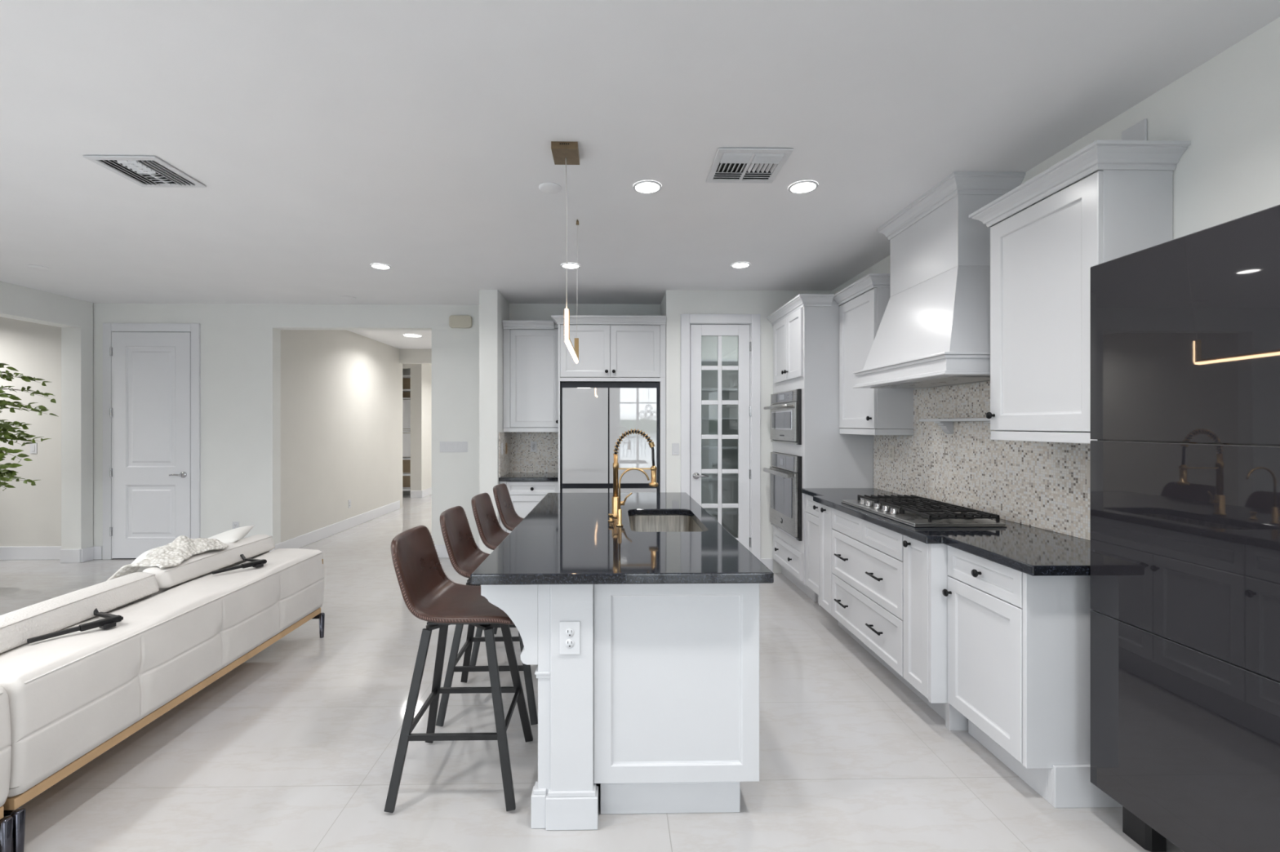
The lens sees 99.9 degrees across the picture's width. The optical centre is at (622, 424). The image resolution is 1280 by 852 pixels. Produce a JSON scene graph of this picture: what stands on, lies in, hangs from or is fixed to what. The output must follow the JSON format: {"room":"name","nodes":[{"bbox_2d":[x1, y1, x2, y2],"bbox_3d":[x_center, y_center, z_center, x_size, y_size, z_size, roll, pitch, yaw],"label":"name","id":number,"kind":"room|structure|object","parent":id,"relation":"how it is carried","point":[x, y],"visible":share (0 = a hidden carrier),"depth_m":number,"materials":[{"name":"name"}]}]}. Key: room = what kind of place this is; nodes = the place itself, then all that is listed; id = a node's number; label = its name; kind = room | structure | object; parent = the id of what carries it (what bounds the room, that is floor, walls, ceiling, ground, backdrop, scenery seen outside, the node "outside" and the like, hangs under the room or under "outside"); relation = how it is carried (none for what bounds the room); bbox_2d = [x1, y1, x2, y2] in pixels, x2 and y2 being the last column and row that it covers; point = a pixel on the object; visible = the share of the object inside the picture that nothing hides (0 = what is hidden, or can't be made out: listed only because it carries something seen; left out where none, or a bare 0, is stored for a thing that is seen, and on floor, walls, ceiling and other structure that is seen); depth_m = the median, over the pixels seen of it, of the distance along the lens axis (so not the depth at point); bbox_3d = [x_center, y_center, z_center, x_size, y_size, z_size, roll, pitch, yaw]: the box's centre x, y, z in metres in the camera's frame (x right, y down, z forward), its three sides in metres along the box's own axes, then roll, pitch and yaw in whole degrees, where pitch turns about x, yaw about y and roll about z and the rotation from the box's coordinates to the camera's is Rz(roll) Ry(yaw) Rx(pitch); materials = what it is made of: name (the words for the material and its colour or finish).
{"room":"open-plan kitchen","nodes":[
{"label":"open-plan kitchen","id":0,"kind":"room"},
{"bbox_2d":[0,316,61,546],"bbox_3d":[-7.554,0.069,4.107,3.450,2.743,3.500,0,0,-1],"label":"wall","id":1,"kind":"structure","parent":0,"point":[30,516],"depth_m":5.74,"materials":[{"name":"paint"}]},
{"bbox_2d":[0,546,61,559],"bbox_3d":[-7.490,1.369,5.711,3.240,0.139,0.016,0,0,-1],"label":"baseboard","id":2,"kind":"structure","parent":1,"relation":"attached to","point":[53,553],"depth_m":5.72,"materials":[{"name":"white paint"}]},
{"bbox_2d":[30,443,36,453],"bbox_3d":[-6.290,0.250,5.737,0.070,0.115,0.008,0,0,-1],"label":"light switch","id":3,"kind":"object","parent":1,"relation":"attached to","point":[33,446],"visible":0.9,"depth_m":5.74,"materials":[{"name":"white plastic"}]},
{"bbox_2d":[60,549,80,563],"bbox_3d":[-5.758,1.369,5.604,0.200,0.139,0.016,0,0,-1],"label":"baseboard","id":4,"kind":"structure","parent":1,"relation":"attached to","point":[67,556],"depth_m":5.60,"materials":[{"name":"white paint"}]},
{"bbox_2d":[0,280,93,549],"bbox_3d":[-5.674,0.069,1.217,0.200,2.743,9.050,0,0,-1],"label":"wall","id":5,"kind":"structure","parent":0,"point":[74,317],"depth_m":5.61,"materials":[{"name":"paint"}]},
{"bbox_2d":[80,546,102,562],"bbox_3d":[-5.614,1.369,5.684,0.090,0.139,0.140,0,0,-1],"label":"baseboard","id":6,"kind":"structure","parent":5,"relation":"attached to","point":[86,554],"depth_m":5.71,"materials":[{"name":"white paint"}]},
{"bbox_2d":[93,302,479,559],"bbox_3d":[-3.630,0.069,5.862,4.465,2.743,0.140,0,0,-1],"label":"wall","id":7,"kind":"structure","parent":0,"point":[240,344],"depth_m":5.79,"materials":[{"name":"paint"}]},
{"bbox_2d":[102,323,199,559],"bbox_3d":[-5.042,0.177,5.729,1.015,2.525,0.072,0,0,-1],"label":"door","id":8,"kind":"structure","parent":7,"relation":"in","point":[151,371],"depth_m":5.75,"materials":[{"name":"white paint"}]},
{"bbox_2d":[232,521,239,528],"bbox_3d":[-4.160,1.100,5.777,0.070,0.115,0.008,0,0,-1],"label":"outlet","id":9,"kind":"object","parent":7,"relation":"attached to","point":[235,524],"visible":0.57,"depth_m":5.78,"materials":[{"name":"white plastic"}]},
{"bbox_2d":[440,441,467,452],"bbox_3d":[-1.827,0.239,5.822,0.290,0.106,0.008,0,0,-1],"label":"light switch","id":10,"kind":"object","parent":7,"relation":"attached to","point":[445,446],"visible":1,"depth_m":5.82,"materials":[{"name":"white plastic"}]},
{"bbox_2d":[434,544,479,557],"bbox_3d":[-1.736,1.369,5.820,0.650,0.139,0.016,0,0,-1],"label":"baseboard","id":11,"kind":"structure","parent":7,"relation":"attached to","point":[441,549],"depth_m":5.81,"materials":[{"name":"white paint"}]},
{"bbox_2d":[448,315,471,328],"bbox_3d":[-1.751,-1.113,5.805,0.240,0.135,0.044,0,0,-1],"label":"door chime","id":12,"kind":"object","parent":7,"relation":"attached to","point":[455,321],"visible":1,"depth_m":5.78,"materials":[{"name":"beige plastic"}]},
{"bbox_2d":[280,329,399,542],"bbox_3d":[-3.875,0.069,7.578,0.140,2.743,3.300,0,0,-1],"label":"wall","id":13,"kind":"structure","parent":0,"point":[340,388],"depth_m":7.09,"materials":[{"name":"paint"}]},
{"bbox_2d":[272,500,399,551],"bbox_3d":[-3.795,1.369,7.504,0.016,0.139,3.430,0,0,-1],"label":"baseboard","id":14,"kind":"structure","parent":13,"relation":"attached to","point":[300,541],"depth_m":7.06,"materials":[{"name":"white paint"}]},
{"bbox_2d":[348,499,351,508],"bbox_3d":[-3.798,1.100,7.479,0.008,0.115,0.070,0,0,-1],"label":"outlet","id":15,"kind":"object","parent":13,"relation":"attached to","point":[349,500],"visible":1,"depth_m":7.47,"materials":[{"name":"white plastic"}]},
{"bbox_2d":[402,368,410,494],"bbox_3d":[-4.536,0.069,10.291,0.720,2.743,1.850,0,0,-1],"label":"wall","id":16,"kind":"structure","parent":0,"point":[405,371],"depth_m":11.12,"materials":[{"name":"paint"}]},
{"bbox_2d":[399,348,431,508],"bbox_3d":[-3.458,0.069,9.311,2.640,2.743,0.150,0,0,-1],"label":"wall","id":17,"kind":"structure","parent":0,"point":[406,356],"depth_m":9.24,"materials":[{"name":"paint"}]},
{"bbox_2d":[402,364,431,490],"bbox_3d":[-3.491,0.069,11.066,2.640,2.743,0.940,0,0,-1],"label":"wall","id":18,"kind":"structure","parent":0,"point":[420,374],"depth_m":10.59,"materials":[{"name":"paint"}]},
{"bbox_2d":[410,490,422,497],"bbox_3d":[-4.057,1.369,10.577,0.230,0.139,0.016,0,0,-1],"label":"baseboard","id":19,"kind":"structure","parent":18,"relation":"attached to","point":[414,494],"depth_m":10.57,"materials":[{"name":"white paint"}]},
{"bbox_2d":[422,487,431,497],"bbox_3d":[-3.962,1.369,11.012,0.016,0.139,0.830,0,0,-1],"label":"baseboard","id":20,"kind":"structure","parent":18,"relation":"attached to","point":[426,492],"depth_m":10.87,"materials":[{"name":"white paint"}]},
{"bbox_2d":[479,289,509,554],"bbox_3d":[-1.304,0.069,5.581,0.175,2.743,0.790,0,0,-1],"label":"wall column","id":21,"kind":"structure","parent":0,"point":[494,308],"depth_m":5.19,"materials":[{"name":"paint"}]},
{"bbox_2d":[509,303,660,382],"bbox_3d":[-0.407,0.069,5.868,1.630,2.743,0.150,0,0,-1],"label":"wall","id":22,"kind":"structure","parent":0,"point":[517,312],"depth_m":5.79,"materials":[{"name":"paint"}]},
{"bbox_2d":[502,320,558,431],"bbox_3d":[-0.922,-0.485,5.581,0.578,1.119,0.385,0,0,-1],"label":"upper cabinet","id":23,"kind":"object","parent":22,"relation":"attached to","point":[531,348],"visible":0.84,"depth_m":5.45,"materials":[{"name":"white paint"}]},
{"bbox_2d":[0,494,1183,851],"bbox_3d":[-3.516,1.490,4.234,11.530,0.100,15.400,0,0,-1],"label":"floor","id":24,"kind":"structure","parent":0,"point":[294,748],"depth_m":2.29,"materials":[{"name":"tile"}]},
{"bbox_2d":[0,685,13,851],"bbox_3d":[-2.465,1.083,0.951,0.998,0.713,1.599,0,0,-1],"label":"sofa","id":25,"kind":"object","parent":24,"relation":"on","point":[6,822],"visible":1,"depth_m":1.73,"materials":[{"name":"white leather"}]},
{"bbox_2d":[0,363,58,490],"bbox_3d":[-5.538,0.439,4.590,1.043,1.999,0.810,0,0,-1],"label":"potted tree","id":26,"kind":"object","parent":24,"relation":"on","point":[5,427],"visible":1,"depth_m":4.70,"materials":[{"name":"green plant"}]},
{"bbox_2d":[0,534,324,851],"bbox_3d":[-2.498,1.083,2.699,0.998,0.713,1.896,0,0,-1],"label":"sofa","id":27,"kind":"object","parent":24,"relation":"on","point":[82,671],"visible":0.99,"depth_m":2.27,"materials":[{"name":"white leather"}]},
{"bbox_2d":[0,572,159,653],"bbox_3d":[-2.346,0.861,2.238,0.148,0.268,0.910,0,0,-4],"label":"cushion","id":28,"kind":"object","parent":27,"relation":"on","point":[121,594],"depth_m":2.25,"materials":[{"name":"white fabric"}]},
{"bbox_2d":[131,545,165,572],"bbox_3d":[-2.623,0.785,3.011,0.210,0.214,0.320,0,0,-1],"label":"throw pillow","id":29,"kind":"object","parent":27,"relation":"on","point":[147,553],"visible":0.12,"depth_m":2.87,"materials":[{"name":"white fabric"}]},
{"bbox_2d":[106,535,228,581],"bbox_3d":[-2.477,0.715,2.954,0.313,0.186,0.531,0,0,-1],"label":"throw blanket","id":30,"kind":"object","parent":27,"relation":"on","point":[182,548],"visible":0.95,"depth_m":2.90,"materials":[{"name":"fabric"}]},
{"bbox_2d":[142,534,275,596],"bbox_3d":[-2.386,0.861,3.160,0.148,0.268,0.900,0,0,-1],"label":"cushion","id":31,"kind":"object","parent":27,"relation":"on","point":[200,566],"depth_m":3.03,"materials":[{"name":"white fabric"}]},
{"bbox_2d":[207,524,254,543],"bbox_3d":[-2.611,0.768,3.421,0.387,0.181,0.358,0,0,-18],"label":"throw pillow","id":32,"kind":"object","parent":27,"relation":"on","point":[233,535],"visible":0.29,"depth_m":3.42,"materials":[{"name":"white fabric"}]},
{"bbox_2d":[402,375,410,491],"bbox_3d":[-4.493,0.190,10.909,0.590,2.500,0.405,0,0,-1],"label":"shelving unit","id":33,"kind":"object","parent":24,"relation":"on","point":[406,379],"visible":0.09,"depth_m":10.72,"materials":[{"name":"brown wood"}]},
{"bbox_2d":[383,525,533,813],"bbox_3d":[-0.655,0.935,2.206,0.508,0.993,0.452,0,0,-1],"label":"bar stool","id":34,"kind":"object","parent":24,"relation":"on","point":[427,592],"visible":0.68,"depth_m":2.10,"materials":[{"name":"brown leather"}]},
{"bbox_2d":[435,506,537,727],"bbox_3d":[-0.664,0.935,2.773,0.508,0.993,0.452,0,0,-2],"label":"bar stool","id":35,"kind":"object","parent":24,"relation":"on","point":[465,557],"visible":0.5,"depth_m":2.64,"materials":[{"name":"brown leather"}]},
{"bbox_2d":[469,493,515,666],"bbox_3d":[-0.667,0.935,3.333,0.508,0.993,0.452,0,0,-1],"label":"bar stool","id":36,"kind":"object","parent":24,"relation":"on","point":[491,534],"visible":0.42,"depth_m":3.31,"materials":[{"name":"brown leather"}]},
{"bbox_2d":[493,483,524,635],"bbox_3d":[-0.672,0.935,3.888,0.508,0.993,0.452,0,0,-1],"label":"bar stool","id":37,"kind":"object","parent":24,"relation":"on","point":[509,518],"visible":0.35,"depth_m":3.92,"materials":[{"name":"brown leather"}]},
{"bbox_2d":[499,481,558,533],"bbox_3d":[-0.921,0.997,5.505,0.578,0.886,0.538,0,0,-1],"label":"base cabinet","id":38,"kind":"object","parent":24,"relation":"on","point":[525,496],"visible":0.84,"depth_m":5.27,"materials":[{"name":"white paint"}]},
{"bbox_2d":[498,472,558,481],"bbox_3d":[-0.922,0.534,5.506,0.581,0.038,0.535,0,0,-1],"label":"countertop","id":39,"kind":"structure","parent":38,"relation":"on","point":[511,477],"depth_m":5.29,"materials":[{"name":"black stone"}]},
{"bbox_2d":[498,431,558,477],"bbox_3d":[-0.923,0.294,5.513,0.580,0.439,0.538,0,0,-1],"label":"backsplash","id":40,"kind":"structure","parent":39,"relation":"on","point":[519,458],"depth_m":5.77,"materials":[{"name":"tile"}]},
{"bbox_2d":[530,441,537,452],"bbox_3d":[-0.955,0.235,5.768,0.070,0.115,0.008,0,0,-1],"label":"outlet","id":41,"kind":"object","parent":40,"relation":"attached to","point":[533,444],"visible":1,"depth_m":5.77,"materials":[{"name":"white plastic"}]},
{"bbox_2d":[551,315,666,493],"bbox_3d":[-0.138,0.198,5.463,1.102,2.485,0.650,0,0,-1],"label":"tall cabinet","id":42,"kind":"object","parent":24,"relation":"on","point":[612,348],"visible":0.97,"depth_m":5.21,"materials":[{"name":"white paint"}]},
{"bbox_2d":[561,382,659,493],"bbox_3d":[-0.126,0.513,5.486,0.953,1.851,0.585,0,0,-1],"label":"refrigerator","id":43,"kind":"object","parent":24,"relation":"on","point":[594,415],"visible":0.65,"depth_m":5.20,"materials":[{"name":"metal"}]},
{"bbox_2d":[480,583,759,831],"bbox_3d":[-0.008,0.997,2.964,1.039,0.886,2.112,0,0,-1],"label":"kitchen island","id":44,"kind":"object","parent":24,"relation":"on","point":[658,707],"visible":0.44,"depth_m":1.95,"materials":[{"name":"white paint"}]},
{"bbox_2d":[559,621,580,654],"bbox_3d":[-0.188,0.760,1.914,0.073,0.118,0.008,0,0,-1],"label":"outlet","id":45,"kind":"object","parent":44,"relation":"attached to","point":[569,631],"visible":1,"depth_m":1.91,"materials":[{"name":"white plastic"}]},
{"bbox_2d":[564,639,574,648],"bbox_3d":[-0.188,0.779,1.912,0.033,0.033,0.002,0,0,-1],"label":"socket","id":46,"kind":"object","parent":45,"relation":"attached to","point":[569,643],"depth_m":1.91,"materials":[{"name":"white plastic"}]},
{"bbox_2d":[564,628,574,637],"bbox_3d":[-0.188,0.741,1.912,0.033,0.033,0.002,0,0,-1],"label":"socket","id":47,"kind":"object","parent":45,"relation":"attached to","point":[569,633],"depth_m":1.91,"materials":[{"name":"white plastic"}]},
{"bbox_2d":[470,492,773,585],"bbox_3d":[-0.020,0.534,2.970,1.052,0.038,2.224,0,0,-1],"label":"island countertop","id":48,"kind":"structure","parent":44,"relation":"on","point":[566,538],"depth_m":2.19,"materials":[{"name":"black stone"}]},
{"bbox_2d":[608,513,613,521],"bbox_3d":[-0.062,0.494,2.859,0.032,0.040,0.032,0,0,-1],"label":"soap dispenser","id":49,"kind":"object","parent":48,"relation":"on","point":[611,517],"visible":0.95,"depth_m":2.85,"materials":[{"name":"gold metal"}]},
{"bbox_2d":[612,467,649,526],"bbox_3d":[0.042,0.367,2.731,0.190,0.295,0.036,0,0,-1],"label":"filter faucet","id":50,"kind":"object","parent":48,"relation":"on","point":[619,517],"visible":1,"depth_m":2.73,"materials":[{"name":"gold metal"}]},
{"bbox_2d":[612,428,658,517],"bbox_3d":[0.067,0.268,3.002,0.266,0.492,0.054,0,0,-1],"label":"kitchen faucet","id":51,"kind":"object","parent":48,"relation":"on","point":[653,468],"visible":0.98,"depth_m":2.99,"materials":[{"name":"gold metal"}]},
{"bbox_2d":[628,515,702,532],"bbox_3d":[0.225,0.655,2.935,0.408,0.202,0.720,0,0,-1],"label":"sink","id":52,"kind":"object","parent":48,"relation":"in","point":[640,523],"visible":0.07,"depth_m":3.28,"materials":[{"name":"metal"}]},
{"bbox_2d":[804,493,818,603],"bbox_3d":[1.750,0.997,4.123,0.601,0.886,0.478,0,0,-1],"label":"base cabinet","id":53,"kind":"object","parent":24,"relation":"on","point":[811,508],"visible":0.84,"depth_m":4.23,"materials":[{"name":"white paint"}]},
{"bbox_2d":[766,293,873,602],"bbox_3d":[1.721,0.198,4.763,0.633,2.485,0.916,0,0,-1],"label":"tall cabinet","id":54,"kind":"object","parent":24,"relation":"on","point":[806,329],"visible":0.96,"depth_m":4.37,"materials":[{"name":"white paint"}]},
{"bbox_2d":[763,452,801,541],"bbox_3d":[1.407,0.608,4.778,0.114,0.695,0.740,0,0,-1],"label":"wall oven","id":55,"kind":"object","parent":54,"relation":"attached to","point":[785,472],"visible":1,"depth_m":4.64,"materials":[{"name":"metal"}]},
{"bbox_2d":[764,388,801,444],"bbox_3d":[1.407,-0.065,4.783,0.113,0.460,0.730,0,0,-1],"label":"wall oven","id":56,"kind":"object","parent":54,"relation":"attached to","point":[785,409],"visible":1,"depth_m":4.64,"materials":[{"name":"metal"}]},
{"bbox_2d":[818,503,851,636],"bbox_3d":[1.719,0.997,3.766,0.676,0.886,0.230,0,0,-1],"label":"base cabinet","id":57,"kind":"object","parent":24,"relation":"on","point":[825,528],"visible":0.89,"depth_m":3.77,"materials":[{"name":"white paint"}]},
{"bbox_2d":[831,508,928,705],"bbox_3d":[1.729,0.997,3.204,0.677,0.886,0.890,0,0,-1],"label":"base cabinet","id":58,"kind":"object","parent":24,"relation":"on","point":[867,557],"visible":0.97,"depth_m":3.10,"materials":[{"name":"white paint"}]},
{"bbox_2d":[801,488,1090,576],"bbox_3d":[1.731,0.534,3.163,0.677,0.038,2.399,0,0,-1],"label":"countertop","id":59,"kind":"structure","parent":58,"relation":"on","point":[1032,551],"depth_m":2.42,"materials":[{"name":"black stone"}]},
{"bbox_2d":[841,494,1007,527],"bbox_3d":[1.689,0.487,3.130,0.473,0.053,0.865,0,0,-1],"label":"cooktop","id":60,"kind":"object","parent":59,"relation":"in","point":[914,511],"visible":1,"depth_m":2.96,"materials":[{"name":"metal"}]},
{"bbox_2d":[902,535,968,730],"bbox_3d":[1.740,0.997,2.635,0.676,0.886,0.244,0,0,-1],"label":"base cabinet","id":61,"kind":"object","parent":24,"relation":"on","point":[925,566],"visible":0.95,"depth_m":2.54,"materials":[{"name":"white paint"}]},
{"bbox_2d":[942,545,1122,808],"bbox_3d":[1.785,0.997,2.266,0.601,0.886,0.493,0,0,-1],"label":"base cabinet","id":62,"kind":"object","parent":24,"relation":"on","point":[1019,643],"visible":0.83,"depth_m":2.04,"materials":[{"name":"white paint"}]},
{"bbox_2d":[1090,204,1279,851],"bbox_3d":[1.908,0.432,1.375,0.387,2.014,1.176,0,0,-1],"label":"refrigerator","id":63,"kind":"object","parent":24,"relation":"on","point":[1185,330],"visible":1,"depth_m":1.62,"materials":[{"name":"black paint"}]},
{"bbox_2d":[0,0,1279,349],"bbox_3d":[-3.516,-1.353,4.234,11.530,0.100,15.400,0,0,-1],"label":"ceiling","id":64,"kind":"structure","parent":0,"point":[327,140],"depth_m":2.34,"materials":[{"name":"paint"}]},
{"bbox_2d":[27,264,48,270],"bbox_3d":[-4.815,-1.296,4.429,0.120,0.012,0.120,0,0,-1],"label":"smoke detector","id":65,"kind":"object","parent":64,"relation":"attached to","point":[33,266],"visible":1,"depth_m":4.41,"materials":[{"name":"paint"}]},
{"bbox_2d":[82,155,206,187],"bbox_3d":[-2.436,-1.294,2.760,0.343,0.017,0.332,0,0,-1],"label":"ceiling vent","id":66,"kind":"object","parent":64,"relation":"in","point":[142,171],"visible":1,"depth_m":2.74,"materials":[{"name":"white plastic"}]},
{"bbox_2d":[369,263,391,269],"bbox_3d":[-1.987,-1.300,4.412,0.156,0.006,0.156,0,0,-1],"label":"recessed light","id":67,"kind":"object","parent":64,"relation":"in","point":[380,266],"visible":1,"depth_m":4.41,"materials":[{"name":"white plastic"}]},
{"bbox_2d":[403,333,422,337],"bbox_3d":[-3.064,-1.300,7.836,0.260,0.006,0.260,0,0,-1],"label":"recessed light","id":68,"kind":"object","parent":64,"relation":"in","point":[404,335],"visible":1,"depth_m":7.84,"materials":[{"name":"white plastic"}]},
{"bbox_2d":[404,334,420,337],"bbox_3d":[-3.064,-1.300,7.836,0.236,0.004,0.236,0,0,-1],"label":"diffuser","id":69,"kind":"object","parent":68,"relation":"attached to","point":[408,335],"depth_m":7.84,"materials":[{"name":"white plastic"}]},
{"bbox_2d":[538,182,561,193],"bbox_3d":[-0.399,-1.296,2.949,0.124,0.012,0.124,0,0,-1],"label":"smoke detector","id":70,"kind":"object","parent":64,"relation":"attached to","point":[548,188],"visible":1,"depth_m":2.93,"materials":[{"name":"paint"}]},
{"bbox_2d":[551,141,579,363],"bbox_3d":[-0.277,-0.840,2.946,0.122,0.924,0.957,0,0,-1],"label":"pendant light","id":71,"kind":"object","parent":64,"relation":"hanging from","point":[564,153],"visible":1,"depth_m":2.58,"materials":[{"name":"brown metal"}]},
{"bbox_2d":[560,262,580,268],"bbox_3d":[-0.426,-1.300,4.395,0.156,0.006,0.156,0,0,-1],"label":"recessed light","id":72,"kind":"object","parent":64,"relation":"in","point":[570,265],"visible":0.93,"depth_m":4.38,"materials":[{"name":"white plastic"}]},
{"bbox_2d":[633,180,662,193],"bbox_3d":[0.135,-1.300,2.941,0.156,0.006,0.156,0,0,-1],"label":"recessed light","id":73,"kind":"object","parent":64,"relation":"in","point":[644,186],"visible":1,"depth_m":2.94,"materials":[{"name":"white plastic"}]},
{"bbox_2d":[635,182,659,192],"bbox_3d":[0.135,-1.300,2.941,0.132,0.004,0.132,0,0,-1],"label":"diffuser","id":74,"kind":"object","parent":73,"relation":"attached to","point":[639,187],"depth_m":2.94,"materials":[{"name":"white plastic"}]},
{"bbox_2d":[730,262,750,268],"bbox_3d":[0.960,-1.300,4.377,0.156,0.006,0.156,0,0,-1],"label":"recessed light","id":75,"kind":"object","parent":64,"relation":"in","point":[739,264],"visible":1,"depth_m":4.36,"materials":[{"name":"white plastic"}]},
{"bbox_2d":[732,262,748,267],"bbox_3d":[0.960,-1.300,4.377,0.132,0.004,0.132,0,0,-1],"label":"diffuser","id":76,"kind":"object","parent":75,"relation":"attached to","point":[735,264],"depth_m":4.36,"materials":[{"name":"white plastic"}]},
{"bbox_2d":[705,147,793,182],"bbox_3d":[0.623,-1.294,2.698,0.355,0.016,0.348,0,0,-1],"label":"ceiling vent","id":77,"kind":"object","parent":64,"relation":"in","point":[730,165],"visible":1,"depth_m":2.68,"materials":[{"name":"white plastic"}]},
{"bbox_2d":[788,180,817,193],"bbox_3d":[0.987,-1.300,2.941,0.156,0.006,0.156,0,0,-1],"label":"recessed light","id":78,"kind":"object","parent":64,"relation":"in","point":[804,186],"visible":1,"depth_m":2.94,"materials":[{"name":"white plastic"}]},
{"bbox_2d":[790,182,815,192],"bbox_3d":[0.987,-1.300,2.941,0.132,0.004,0.132,0,0,-1],"label":"diffuser","id":79,"kind":"object","parent":78,"relation":"attached to","point":[795,187],"depth_m":2.94,"materials":[{"name":"white plastic"}]},
{"bbox_2d":[701,336,737,537],"bbox_3d":[1.209,0.069,6.099,1.610,2.743,0.550,0,0,-1],"label":"wall","id":80,"kind":"structure","parent":0,"point":[708,344],"depth_m":6.27,"materials":[{"name":"paint"}]},
{"bbox_2d":[701,359,737,514],"bbox_3d":[1.244,0.140,6.105,1.520,2.000,0.320,0,0,-1],"label":"pantry shelves","id":81,"kind":"object","parent":80,"relation":"attached to","point":[704,362],"visible":0.24,"depth_m":5.95,"materials":[{"name":"white paint"}]},
{"bbox_2d":[660,289,831,573],"bbox_3d":[1.220,0.069,5.519,1.610,2.743,0.610,0,0,-1],"label":"wall","id":82,"kind":"structure","parent":0,"point":[674,303],"depth_m":5.21,"materials":[{"name":"paint"}]},
{"bbox_2d":[671,443,679,454],"bbox_3d":[0.511,0.235,5.196,0.070,0.115,0.008,0,0,-1],"label":"light switch","id":83,"kind":"object","parent":82,"relation":"attached to","point":[675,446],"visible":1,"depth_m":5.20,"materials":[{"name":"white plastic"}]},
{"bbox_2d":[680,313,760,561],"bbox_3d":[0.946,0.185,5.245,0.770,2.510,0.168,0,0,-1],"label":"door","id":84,"kind":"structure","parent":82,"relation":"in","point":[747,327],"depth_m":5.21,"materials":[{"name":"white paint"}]},
{"bbox_2d":[760,559,773,572],"bbox_3d":[1.393,1.369,5.209,0.123,0.139,0.016,0,0,-1],"label":"baseboard","id":85,"kind":"structure","parent":82,"relation":"attached to","point":[768,563],"depth_m":5.20,"materials":[{"name":"white paint"}]},
{"bbox_2d":[831,17,1279,537],"bbox_3d":[2.173,0.069,1.692,0.150,2.743,9.700,0,0,-1],"label":"wall","id":86,"kind":"structure","parent":0,"point":[1228,106],"depth_m":1.89,"materials":[{"name":"paint"}]},
{"bbox_2d":[833,273,914,435],"bbox_3d":[1.875,-0.485,4.042,0.352,1.119,0.646,0,0,-1],"label":"upper cabinet","id":87,"kind":"object","parent":86,"relation":"attached to","point":[862,411],"visible":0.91,"depth_m":3.93,"materials":[{"name":"white paint"}]},
{"bbox_2d":[852,171,1025,388],"bbox_3d":[1.824,-0.773,3.170,0.488,1.058,1.018,0,0,-1],"label":"range hood","id":88,"kind":"object","parent":86,"relation":"attached to","point":[934,330],"visible":0.8,"depth_m":2.91,"materials":[{"name":"white paint"}]},
{"bbox_2d":[919,417,990,434],"bbox_3d":[2.008,0.011,3.139,0.104,0.098,0.800,0,0,-1],"label":"wall shelf","id":89,"kind":"object","parent":86,"relation":"attached to","point":[946,424],"visible":0.57,"depth_m":3.34,"materials":[{"name":"white paint"}]},
{"bbox_2d":[873,381,1090,540],"bbox_3d":[2.064,0.134,3.178,0.008,0.760,2.376,0,0,-1],"label":"backsplash","id":90,"kind":"structure","parent":86,"relation":"attached to","point":[1035,484],"depth_m":3.09,"materials":[{"name":"tile"}]},
{"bbox_2d":[888,445,893,461],"bbox_3d":[2.038,0.215,4.080,0.008,0.115,0.070,0,0,-1],"label":"outlet","id":91,"kind":"object","parent":90,"relation":"attached to","point":[891,447],"visible":1,"depth_m":4.07,"materials":[{"name":"plastic"}]},
{"bbox_2d":[1086,461,1090,487],"bbox_3d":[2.071,0.220,2.365,0.008,0.115,0.070,0,0,-1],"label":"outlet","id":92,"kind":"object","parent":90,"relation":"attached to","point":[1088,463],"visible":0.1,"depth_m":2.39,"materials":[{"name":"plastic"}]},
{"bbox_2d":[968,139,1191,444],"bbox_3d":[1.908,-0.485,2.329,0.352,1.119,0.709,0,0,-1],"label":"upper cabinet","id":93,"kind":"object","parent":86,"relation":"attached to","point":[1106,201],"visible":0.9,"depth_m":2.21,"materials":[{"name":"white paint"}]},
{"bbox_2d":[1121,118,1146,140],"bbox_3d":[2.083,-1.140,2.190,0.009,0.160,0.100,0,0,-1],"label":"cover plate","id":94,"kind":"object","parent":86,"relation":"attached to","point":[1138,131],"visible":0.49,"depth_m":2.17,"materials":[{"name":"white plastic"}]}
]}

